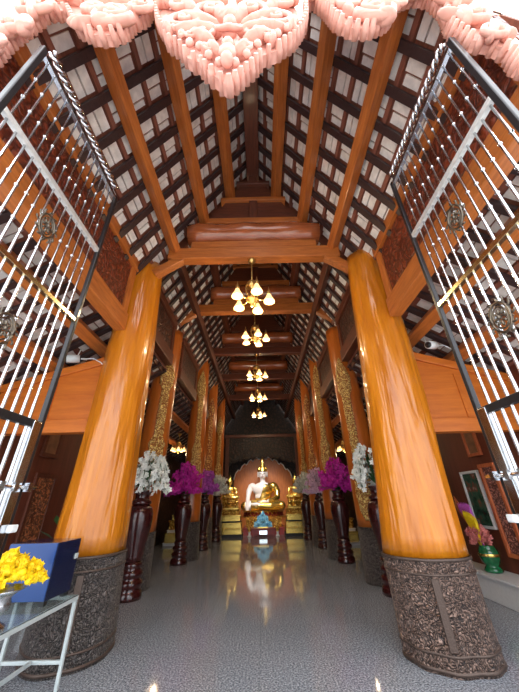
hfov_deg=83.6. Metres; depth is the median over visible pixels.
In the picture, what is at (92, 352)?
rafter
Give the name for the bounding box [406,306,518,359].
rafter
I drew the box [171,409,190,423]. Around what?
rafter
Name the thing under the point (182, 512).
pedestal vase
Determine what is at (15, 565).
flowers
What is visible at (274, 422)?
wall
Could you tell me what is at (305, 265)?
rafter
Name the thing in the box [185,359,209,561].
column
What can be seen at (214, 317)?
rafter
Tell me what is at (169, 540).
shrine base
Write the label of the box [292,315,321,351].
rafter
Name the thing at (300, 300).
rafter
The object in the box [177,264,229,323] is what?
rafter
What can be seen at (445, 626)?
column
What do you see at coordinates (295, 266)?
purlin
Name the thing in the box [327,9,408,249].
purlin
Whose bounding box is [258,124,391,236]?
rafter
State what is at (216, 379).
rafter
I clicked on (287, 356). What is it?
rafter
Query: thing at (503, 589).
ledge
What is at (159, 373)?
rafter
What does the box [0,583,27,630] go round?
bowl
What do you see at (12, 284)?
rafter
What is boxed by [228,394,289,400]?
tie beam
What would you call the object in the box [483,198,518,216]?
rafter
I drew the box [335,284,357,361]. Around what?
panel
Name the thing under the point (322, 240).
trim
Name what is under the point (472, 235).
rafter
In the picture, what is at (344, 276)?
rafter
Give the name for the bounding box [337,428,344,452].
chandelier
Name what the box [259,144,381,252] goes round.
rafter
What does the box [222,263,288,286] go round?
gable panel
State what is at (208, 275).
rafter
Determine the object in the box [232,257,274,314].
chandelier
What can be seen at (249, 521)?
candle stand
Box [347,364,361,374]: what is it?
rafter
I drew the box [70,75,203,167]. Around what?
rafter
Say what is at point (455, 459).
wall
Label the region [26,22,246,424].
ceiling
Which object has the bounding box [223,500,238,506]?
pedestal
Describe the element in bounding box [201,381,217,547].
column
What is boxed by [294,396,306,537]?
column
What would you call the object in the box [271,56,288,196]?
purlin
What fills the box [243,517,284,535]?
altar
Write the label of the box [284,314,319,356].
rafter
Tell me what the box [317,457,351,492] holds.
flower arrangement
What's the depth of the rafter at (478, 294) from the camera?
4.33 m
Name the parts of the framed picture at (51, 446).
panel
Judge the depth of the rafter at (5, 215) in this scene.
3.35 m
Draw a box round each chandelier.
[170,433,185,452]
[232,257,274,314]
[242,312,269,346]
[247,354,267,380]
[250,380,266,401]
[252,402,265,417]
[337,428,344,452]
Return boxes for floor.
[0,530,518,691]
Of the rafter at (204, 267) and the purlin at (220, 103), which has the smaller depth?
the purlin at (220, 103)
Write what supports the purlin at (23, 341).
attached to the ceiling at (89, 310)
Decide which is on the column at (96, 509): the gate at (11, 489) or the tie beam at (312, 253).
the tie beam at (312, 253)
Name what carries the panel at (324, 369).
attached to the column at (326, 449)
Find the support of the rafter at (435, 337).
attached to the ceiling at (506, 193)
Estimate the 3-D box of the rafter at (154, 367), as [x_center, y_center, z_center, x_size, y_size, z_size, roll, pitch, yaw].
[-3.652,1.103,7.221,2.244,1.470,0.100,-1,-28,0]
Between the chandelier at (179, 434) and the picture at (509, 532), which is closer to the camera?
the picture at (509, 532)
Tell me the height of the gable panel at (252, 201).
1.810 m
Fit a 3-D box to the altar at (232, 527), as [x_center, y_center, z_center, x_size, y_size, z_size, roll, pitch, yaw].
[-1.563,9.061,14.963,1.430,1.300,1.060,-1,-28,0]
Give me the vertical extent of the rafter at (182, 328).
4.175 m
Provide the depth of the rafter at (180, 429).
12.06 m
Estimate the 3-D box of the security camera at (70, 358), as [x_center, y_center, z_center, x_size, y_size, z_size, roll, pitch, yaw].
[-3.103,0.199,5.225,0.650,0.368,0.208,10,-30,-20]
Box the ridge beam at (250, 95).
[242,78,258,180]
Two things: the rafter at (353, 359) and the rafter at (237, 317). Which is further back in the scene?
the rafter at (237, 317)
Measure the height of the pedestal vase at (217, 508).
1.820 m
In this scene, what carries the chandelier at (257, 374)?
hanging from the tie beam at (289, 350)
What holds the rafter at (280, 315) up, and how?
attached to the ceiling at (408, 74)
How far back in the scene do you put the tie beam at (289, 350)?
11.79 m
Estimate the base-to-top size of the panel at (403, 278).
1.580 m
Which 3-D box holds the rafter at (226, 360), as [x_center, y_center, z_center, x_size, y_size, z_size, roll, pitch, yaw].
[-1.469,0.506,14.173,2.637,4.175,0.104,-1,-28,0]
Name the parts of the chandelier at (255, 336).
lamp shade, lamp shade, lamp shade, lamp shade, lamp shade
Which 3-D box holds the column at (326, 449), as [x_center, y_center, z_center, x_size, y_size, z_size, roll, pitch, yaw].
[2.392,3.379,10.460,0.735,6.950,0.734,12,-31,-23]
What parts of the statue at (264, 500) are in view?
crown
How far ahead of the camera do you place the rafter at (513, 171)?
3.03 m
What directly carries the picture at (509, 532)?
attached to the wall at (455, 459)
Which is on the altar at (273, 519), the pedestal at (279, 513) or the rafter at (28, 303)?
the pedestal at (279, 513)
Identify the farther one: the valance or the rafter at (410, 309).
the rafter at (410, 309)
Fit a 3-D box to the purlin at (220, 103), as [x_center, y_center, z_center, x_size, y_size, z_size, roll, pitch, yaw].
[-0.736,-4.493,5.632,0.245,0.232,3.760,-1,-28,0]
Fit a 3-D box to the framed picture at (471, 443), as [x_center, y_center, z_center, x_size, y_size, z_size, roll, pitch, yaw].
[4.389,1.976,6.038,0.050,0.600,0.400,-1,-28,0]
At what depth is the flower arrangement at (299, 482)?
13.85 m
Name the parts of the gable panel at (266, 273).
post, cross rail, cross rail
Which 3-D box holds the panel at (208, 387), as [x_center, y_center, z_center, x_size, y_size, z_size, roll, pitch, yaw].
[-2.454,2.315,12.780,0.200,1.400,1.600,-1,-28,0]
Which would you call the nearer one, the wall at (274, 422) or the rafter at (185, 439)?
the rafter at (185, 439)
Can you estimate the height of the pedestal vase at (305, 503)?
1.820 m
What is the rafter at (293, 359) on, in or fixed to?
attached to the ceiling at (408, 74)
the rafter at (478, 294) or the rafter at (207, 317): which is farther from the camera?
the rafter at (207, 317)
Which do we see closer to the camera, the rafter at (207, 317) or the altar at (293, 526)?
the rafter at (207, 317)
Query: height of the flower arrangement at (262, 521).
0.780 m
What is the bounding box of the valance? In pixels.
[0,0,518,98]
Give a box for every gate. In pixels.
[0,45,118,559]
[389,37,518,529]
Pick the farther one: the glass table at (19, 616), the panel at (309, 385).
the panel at (309, 385)
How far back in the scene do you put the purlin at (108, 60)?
4.23 m
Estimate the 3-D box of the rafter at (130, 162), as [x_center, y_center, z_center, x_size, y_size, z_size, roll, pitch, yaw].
[-1.549,-3.604,4.942,2.637,4.175,0.104,-1,-28,0]
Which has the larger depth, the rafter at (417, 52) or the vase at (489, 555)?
the vase at (489, 555)
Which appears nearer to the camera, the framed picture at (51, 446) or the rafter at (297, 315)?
the framed picture at (51, 446)
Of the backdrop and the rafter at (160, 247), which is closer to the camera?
the rafter at (160, 247)
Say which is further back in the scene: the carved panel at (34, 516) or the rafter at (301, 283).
the rafter at (301, 283)
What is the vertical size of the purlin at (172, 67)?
0.232 m
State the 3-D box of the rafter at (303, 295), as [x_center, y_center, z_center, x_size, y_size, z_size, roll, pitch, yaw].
[1.270,-1.920,9.725,2.637,4.175,0.104,-1,-28,0]
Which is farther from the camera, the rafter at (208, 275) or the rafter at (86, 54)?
the rafter at (208, 275)
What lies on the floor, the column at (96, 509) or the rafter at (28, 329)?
the column at (96, 509)
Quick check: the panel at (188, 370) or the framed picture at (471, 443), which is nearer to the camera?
the framed picture at (471, 443)
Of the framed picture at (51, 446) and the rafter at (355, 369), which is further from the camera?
the rafter at (355, 369)
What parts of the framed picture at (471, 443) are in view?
panel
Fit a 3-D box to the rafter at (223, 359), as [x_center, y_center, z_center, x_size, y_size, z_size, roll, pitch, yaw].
[-1.473,0.309,13.802,2.637,4.175,0.104,-1,-28,0]
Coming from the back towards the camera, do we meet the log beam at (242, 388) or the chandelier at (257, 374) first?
the log beam at (242, 388)
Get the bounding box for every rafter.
[0,209,15,224]
[0,261,57,291]
[0,283,74,319]
[0,313,102,367]
[1,298,89,345]
[3,325,112,383]
[12,238,39,255]
[25,22,154,90]
[47,341,108,372]
[49,58,179,133]
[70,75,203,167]
[87,97,213,197]
[101,102,242,221]
[113,124,243,242]
[124,144,244,260]
[136,162,245,274]
[142,401,189,429]
[144,393,184,418]
[150,368,166,380]
[151,362,161,370]
[161,270,176,287]
[164,265,196,297]
[167,434,187,448]
[167,437,187,451]
[169,265,208,306]
[169,423,188,435]
[170,414,189,428]
[170,418,189,432]
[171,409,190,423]
[173,264,219,315]
[173,397,187,407]
[176,404,192,414]
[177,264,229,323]
[179,267,232,331]
[183,302,213,339]
[187,316,209,343]
[190,316,216,348]
[192,317,220,354]
[195,315,229,359]
[197,315,234,363]
[199,315,238,369]
[208,356,229,386]
[209,356,226,379]
[209,358,230,388]
[217,381,232,404]
[218,381,235,406]
[258,77,413,189]
[258,101,400,215]
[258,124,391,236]
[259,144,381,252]
[259,162,357,252]
[272,65,428,161]
[274,318,308,363]
[275,314,314,362]
[278,266,333,327]
[278,314,317,361]
[281,263,334,320]
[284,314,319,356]
[284,380,300,402]
[285,357,307,386]
[286,355,308,384]
[289,355,309,380]
[291,263,337,311]
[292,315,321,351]
[293,355,309,375]
[296,314,323,346]
[298,299,327,331]
[299,39,446,124]
[301,263,341,303]
[303,314,325,340]
[311,11,468,81]
[313,262,345,293]
[326,402,337,410]
[327,398,337,405]
[332,267,348,283]
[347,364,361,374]
[352,357,360,365]
[403,320,510,372]
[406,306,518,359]
[414,342,465,363]
[416,291,518,337]
[431,273,511,308]
[444,253,518,288]
[462,228,518,256]
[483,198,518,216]
[510,161,518,175]
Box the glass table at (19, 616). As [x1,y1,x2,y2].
[0,594,78,691]
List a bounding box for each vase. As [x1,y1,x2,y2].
[120,491,152,602]
[169,494,191,565]
[199,495,210,550]
[212,496,222,541]
[301,494,311,539]
[313,493,326,548]
[330,490,355,563]
[367,486,391,597]
[477,544,503,573]
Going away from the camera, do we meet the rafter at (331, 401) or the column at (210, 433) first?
the rafter at (331, 401)
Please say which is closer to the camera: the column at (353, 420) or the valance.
the valance
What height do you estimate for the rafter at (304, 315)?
4.175 m
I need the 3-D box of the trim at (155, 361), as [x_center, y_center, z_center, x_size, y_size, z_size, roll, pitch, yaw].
[-2.604,2.791,13.158,0.040,1.280,16.190,-1,-28,0]
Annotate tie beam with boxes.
[152,245,347,278]
[181,302,331,325]
[206,346,308,356]
[217,373,299,380]
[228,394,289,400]
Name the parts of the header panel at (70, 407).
rail, rail, molding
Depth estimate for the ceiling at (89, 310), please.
4.76 m
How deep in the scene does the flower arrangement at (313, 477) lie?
11.42 m
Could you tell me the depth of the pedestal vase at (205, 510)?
11.05 m
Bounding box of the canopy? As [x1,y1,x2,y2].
[224,433,298,494]
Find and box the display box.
[6,538,80,606]
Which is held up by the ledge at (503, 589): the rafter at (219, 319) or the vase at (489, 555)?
the vase at (489, 555)
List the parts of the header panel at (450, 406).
rail, molding, rail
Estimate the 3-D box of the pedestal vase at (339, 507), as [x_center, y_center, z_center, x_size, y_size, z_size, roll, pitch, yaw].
[2.438,5.295,8.599,0.540,1.820,0.540,-13,-30,20]
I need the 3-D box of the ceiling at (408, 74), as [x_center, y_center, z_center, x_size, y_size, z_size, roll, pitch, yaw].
[1.373,-0.131,12.442,2.727,4.989,19.920,-1,-28,0]
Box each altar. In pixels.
[221,507,242,537]
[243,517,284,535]
[284,506,302,535]
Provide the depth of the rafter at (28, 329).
4.66 m
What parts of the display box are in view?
panel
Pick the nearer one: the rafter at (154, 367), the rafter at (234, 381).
the rafter at (154, 367)
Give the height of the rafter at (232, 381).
4.175 m
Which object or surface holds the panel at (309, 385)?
attached to the ceiling at (408, 74)
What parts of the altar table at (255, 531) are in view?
lit panel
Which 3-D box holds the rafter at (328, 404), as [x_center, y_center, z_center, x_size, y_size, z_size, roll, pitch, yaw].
[3.576,2.717,10.567,2.244,1.470,0.100,-1,-28,0]
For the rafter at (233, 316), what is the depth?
11.69 m
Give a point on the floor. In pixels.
(265, 613)
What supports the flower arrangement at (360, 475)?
in the pedestal vase at (373, 512)
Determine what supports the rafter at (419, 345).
attached to the ceiling at (506, 193)
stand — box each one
[247,517,250,536]
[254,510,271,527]
[275,518,279,536]
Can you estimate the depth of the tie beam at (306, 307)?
9.15 m
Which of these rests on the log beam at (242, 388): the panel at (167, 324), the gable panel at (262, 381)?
the gable panel at (262, 381)
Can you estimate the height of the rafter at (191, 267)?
4.175 m
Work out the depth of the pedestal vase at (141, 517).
5.73 m
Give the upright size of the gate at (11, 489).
5.255 m
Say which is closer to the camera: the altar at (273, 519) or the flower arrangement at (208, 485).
the flower arrangement at (208, 485)
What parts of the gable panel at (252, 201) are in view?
cross rail, king post, cross rail, post, cross rail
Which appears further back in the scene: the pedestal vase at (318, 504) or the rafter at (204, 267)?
the pedestal vase at (318, 504)
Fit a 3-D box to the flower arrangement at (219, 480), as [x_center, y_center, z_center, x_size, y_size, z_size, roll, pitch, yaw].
[-1.989,6.675,13.915,1.215,0.988,1.046,-12,-30,18]
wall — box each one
[0,377,180,553]
[223,400,296,494]
[339,364,518,574]
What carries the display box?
on the glass table at (19, 616)
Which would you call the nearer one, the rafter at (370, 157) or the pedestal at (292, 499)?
the rafter at (370, 157)
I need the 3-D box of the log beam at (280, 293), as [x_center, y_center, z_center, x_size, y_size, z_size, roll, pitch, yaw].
[-0.117,-1.646,9.503,2.900,0.726,0.553,-1,-28,0]
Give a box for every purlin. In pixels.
[0,241,188,433]
[0,324,186,453]
[92,44,179,252]
[153,19,209,222]
[177,265,235,419]
[209,265,243,405]
[212,89,234,197]
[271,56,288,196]
[275,263,300,404]
[284,262,331,417]
[297,19,336,221]
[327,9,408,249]
[331,207,518,428]
[335,298,518,448]
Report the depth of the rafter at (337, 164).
5.18 m
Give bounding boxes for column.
[15,261,161,681]
[133,329,182,591]
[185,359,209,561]
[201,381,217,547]
[212,398,224,537]
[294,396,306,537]
[300,379,319,546]
[308,357,340,559]
[326,326,383,586]
[347,248,507,680]
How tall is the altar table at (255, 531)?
0.360 m
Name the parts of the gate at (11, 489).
rail, lock plate, rail, rail, rail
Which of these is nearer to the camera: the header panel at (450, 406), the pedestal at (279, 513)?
the header panel at (450, 406)
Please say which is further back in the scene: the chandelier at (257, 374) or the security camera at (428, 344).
the chandelier at (257, 374)
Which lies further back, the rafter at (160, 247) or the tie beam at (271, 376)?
the tie beam at (271, 376)
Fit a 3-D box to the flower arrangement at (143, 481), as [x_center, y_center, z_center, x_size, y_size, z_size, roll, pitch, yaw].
[-2.499,2.759,6.330,1.109,0.962,0.905,-5,-28,6]
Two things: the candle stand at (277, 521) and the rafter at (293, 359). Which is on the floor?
the candle stand at (277, 521)
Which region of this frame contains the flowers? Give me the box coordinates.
[0,546,49,589]
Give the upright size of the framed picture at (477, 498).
1.030 m
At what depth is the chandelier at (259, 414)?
16.68 m
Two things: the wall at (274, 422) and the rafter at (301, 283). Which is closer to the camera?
the rafter at (301, 283)
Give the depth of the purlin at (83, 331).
4.85 m
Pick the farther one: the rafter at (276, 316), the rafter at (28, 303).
the rafter at (276, 316)
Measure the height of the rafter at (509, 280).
1.470 m
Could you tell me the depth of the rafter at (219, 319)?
10.85 m
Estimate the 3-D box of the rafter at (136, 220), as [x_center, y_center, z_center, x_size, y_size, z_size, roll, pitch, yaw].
[-1.541,-3.210,5.684,2.637,4.175,0.104,-1,-28,0]
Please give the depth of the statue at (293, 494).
15.53 m
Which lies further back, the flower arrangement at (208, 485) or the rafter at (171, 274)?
the flower arrangement at (208, 485)
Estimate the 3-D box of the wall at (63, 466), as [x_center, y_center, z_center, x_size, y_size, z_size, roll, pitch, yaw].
[-4.486,5.555,10.798,0.150,3.700,17.800,-1,-28,0]
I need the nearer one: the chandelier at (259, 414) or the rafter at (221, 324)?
the rafter at (221, 324)
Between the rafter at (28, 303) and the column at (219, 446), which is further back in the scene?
the column at (219, 446)
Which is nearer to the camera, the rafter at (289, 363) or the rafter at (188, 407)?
the rafter at (188, 407)
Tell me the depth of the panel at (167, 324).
7.56 m
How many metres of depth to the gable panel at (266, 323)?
12.46 m
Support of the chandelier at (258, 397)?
hanging from the tie beam at (271, 376)
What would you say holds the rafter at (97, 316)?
attached to the ceiling at (89, 310)
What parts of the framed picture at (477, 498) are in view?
panel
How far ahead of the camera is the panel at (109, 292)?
3.62 m
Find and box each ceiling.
[0,201,193,460]
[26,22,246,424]
[258,7,518,422]
[314,173,518,454]
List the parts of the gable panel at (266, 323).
post, cross rail, cross rail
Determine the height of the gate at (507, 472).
5.255 m
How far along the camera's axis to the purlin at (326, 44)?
4.80 m
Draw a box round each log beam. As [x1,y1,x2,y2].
[187,221,319,247]
[211,285,300,303]
[222,331,292,347]
[229,360,286,373]
[234,382,282,394]
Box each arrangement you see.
[134,451,171,495]
[164,461,204,496]
[202,469,219,494]
[213,474,230,495]
[292,471,308,494]
[302,467,321,494]
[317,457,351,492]
[350,443,375,491]
[453,496,492,545]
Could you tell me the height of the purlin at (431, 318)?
0.265 m
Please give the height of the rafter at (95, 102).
4.175 m
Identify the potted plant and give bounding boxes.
[41,515,58,538]
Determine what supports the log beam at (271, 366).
on the tie beam at (271, 376)
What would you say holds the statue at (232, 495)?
on the pedestal at (225, 504)
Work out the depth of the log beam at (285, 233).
6.33 m
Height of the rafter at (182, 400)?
1.470 m
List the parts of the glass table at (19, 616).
leg, cross rail, frame, glass, leg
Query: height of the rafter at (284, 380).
4.175 m
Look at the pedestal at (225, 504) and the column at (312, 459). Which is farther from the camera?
the pedestal at (225, 504)
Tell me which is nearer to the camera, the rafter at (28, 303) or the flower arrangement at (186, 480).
the rafter at (28, 303)
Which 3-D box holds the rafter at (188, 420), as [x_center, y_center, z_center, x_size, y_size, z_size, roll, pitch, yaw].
[-3.605,3.466,11.672,2.244,1.470,0.100,-1,-28,0]
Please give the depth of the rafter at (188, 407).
10.78 m
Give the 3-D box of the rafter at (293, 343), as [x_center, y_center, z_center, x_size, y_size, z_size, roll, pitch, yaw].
[1.301,-0.344,12.692,2.637,4.175,0.104,-1,-28,0]
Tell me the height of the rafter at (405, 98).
4.175 m
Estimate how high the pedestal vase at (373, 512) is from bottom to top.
1.820 m
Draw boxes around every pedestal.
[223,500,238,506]
[242,510,284,517]
[287,498,299,505]
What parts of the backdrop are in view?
edge molding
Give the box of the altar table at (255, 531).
[251,527,274,536]
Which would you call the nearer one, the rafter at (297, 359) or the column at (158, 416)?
the column at (158, 416)
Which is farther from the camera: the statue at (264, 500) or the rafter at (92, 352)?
the statue at (264, 500)
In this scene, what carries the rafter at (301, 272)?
attached to the ceiling at (408, 74)
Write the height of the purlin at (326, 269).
0.232 m
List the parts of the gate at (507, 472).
rail, rail, rail, rail, lock plate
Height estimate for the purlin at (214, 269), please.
0.232 m
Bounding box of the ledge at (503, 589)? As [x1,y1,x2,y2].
[473,561,518,611]
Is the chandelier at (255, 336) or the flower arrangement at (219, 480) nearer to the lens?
the chandelier at (255, 336)
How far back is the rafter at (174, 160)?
5.21 m
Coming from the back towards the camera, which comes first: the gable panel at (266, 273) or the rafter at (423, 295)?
the gable panel at (266, 273)
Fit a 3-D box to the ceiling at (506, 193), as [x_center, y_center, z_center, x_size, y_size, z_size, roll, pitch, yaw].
[3.632,2.797,10.864,2.328,1.540,19.920,-1,-28,0]
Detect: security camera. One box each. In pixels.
[65,349,101,363]
[424,336,450,348]
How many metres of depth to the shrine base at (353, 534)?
11.29 m
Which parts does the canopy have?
post, cornice, post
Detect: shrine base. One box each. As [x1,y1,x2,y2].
[162,515,174,545]
[349,512,359,544]
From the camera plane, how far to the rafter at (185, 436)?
13.13 m
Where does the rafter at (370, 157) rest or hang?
attached to the ceiling at (408, 74)
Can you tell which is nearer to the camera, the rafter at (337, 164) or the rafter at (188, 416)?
the rafter at (337, 164)
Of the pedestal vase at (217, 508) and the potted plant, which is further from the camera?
the pedestal vase at (217, 508)
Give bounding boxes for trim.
[153,352,192,409]
[159,177,346,264]
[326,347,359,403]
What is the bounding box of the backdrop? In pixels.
[233,456,292,529]
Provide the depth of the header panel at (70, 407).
4.98 m
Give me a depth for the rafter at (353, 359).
7.50 m
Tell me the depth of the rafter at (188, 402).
10.40 m
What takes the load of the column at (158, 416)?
on the floor
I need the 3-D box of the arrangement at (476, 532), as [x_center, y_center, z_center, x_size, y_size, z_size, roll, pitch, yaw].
[4.194,3.416,5.705,0.422,0.842,0.675,-13,-30,21]
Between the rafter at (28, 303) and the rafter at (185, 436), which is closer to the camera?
the rafter at (28, 303)
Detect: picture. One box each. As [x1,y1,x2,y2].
[39,435,63,458]
[459,470,498,529]
[460,433,482,456]
[477,462,518,559]
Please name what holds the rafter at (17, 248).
attached to the ceiling at (89, 310)
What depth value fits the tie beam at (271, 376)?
14.27 m
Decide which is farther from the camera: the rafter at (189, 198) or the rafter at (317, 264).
the rafter at (317, 264)
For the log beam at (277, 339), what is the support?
on the tie beam at (289, 350)
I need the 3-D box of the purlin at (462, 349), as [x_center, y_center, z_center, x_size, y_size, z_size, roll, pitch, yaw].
[3.687,3.056,10.726,0.266,0.265,19.920,-1,-28,0]
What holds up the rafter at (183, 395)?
attached to the ceiling at (89, 310)
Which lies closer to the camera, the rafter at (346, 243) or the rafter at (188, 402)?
the rafter at (346, 243)
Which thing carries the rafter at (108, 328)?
attached to the ceiling at (89, 310)
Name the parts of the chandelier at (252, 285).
lamp shade, lamp shade, lamp shade, lamp shade, lamp shade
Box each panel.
[0,43,139,330]
[0,357,103,435]
[14,473,58,542]
[154,288,177,365]
[177,338,198,400]
[206,387,209,418]
[207,176,299,223]
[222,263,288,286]
[231,314,283,332]
[236,355,279,360]
[240,380,276,382]
[307,380,313,415]
[317,339,333,397]
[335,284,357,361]
[371,7,518,315]
[413,352,518,433]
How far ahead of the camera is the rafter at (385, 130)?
4.42 m
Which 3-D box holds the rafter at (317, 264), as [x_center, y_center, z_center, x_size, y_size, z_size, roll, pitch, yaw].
[1.254,-2.708,8.241,2.637,4.175,0.104,-1,-28,0]
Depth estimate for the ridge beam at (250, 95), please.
6.56 m
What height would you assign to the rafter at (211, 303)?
4.175 m
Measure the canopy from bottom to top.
5.400 m
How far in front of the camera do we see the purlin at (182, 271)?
9.73 m
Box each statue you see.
[222,477,238,499]
[241,458,285,510]
[286,473,300,497]
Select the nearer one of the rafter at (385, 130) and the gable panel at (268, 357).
the rafter at (385, 130)
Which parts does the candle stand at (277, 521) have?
stem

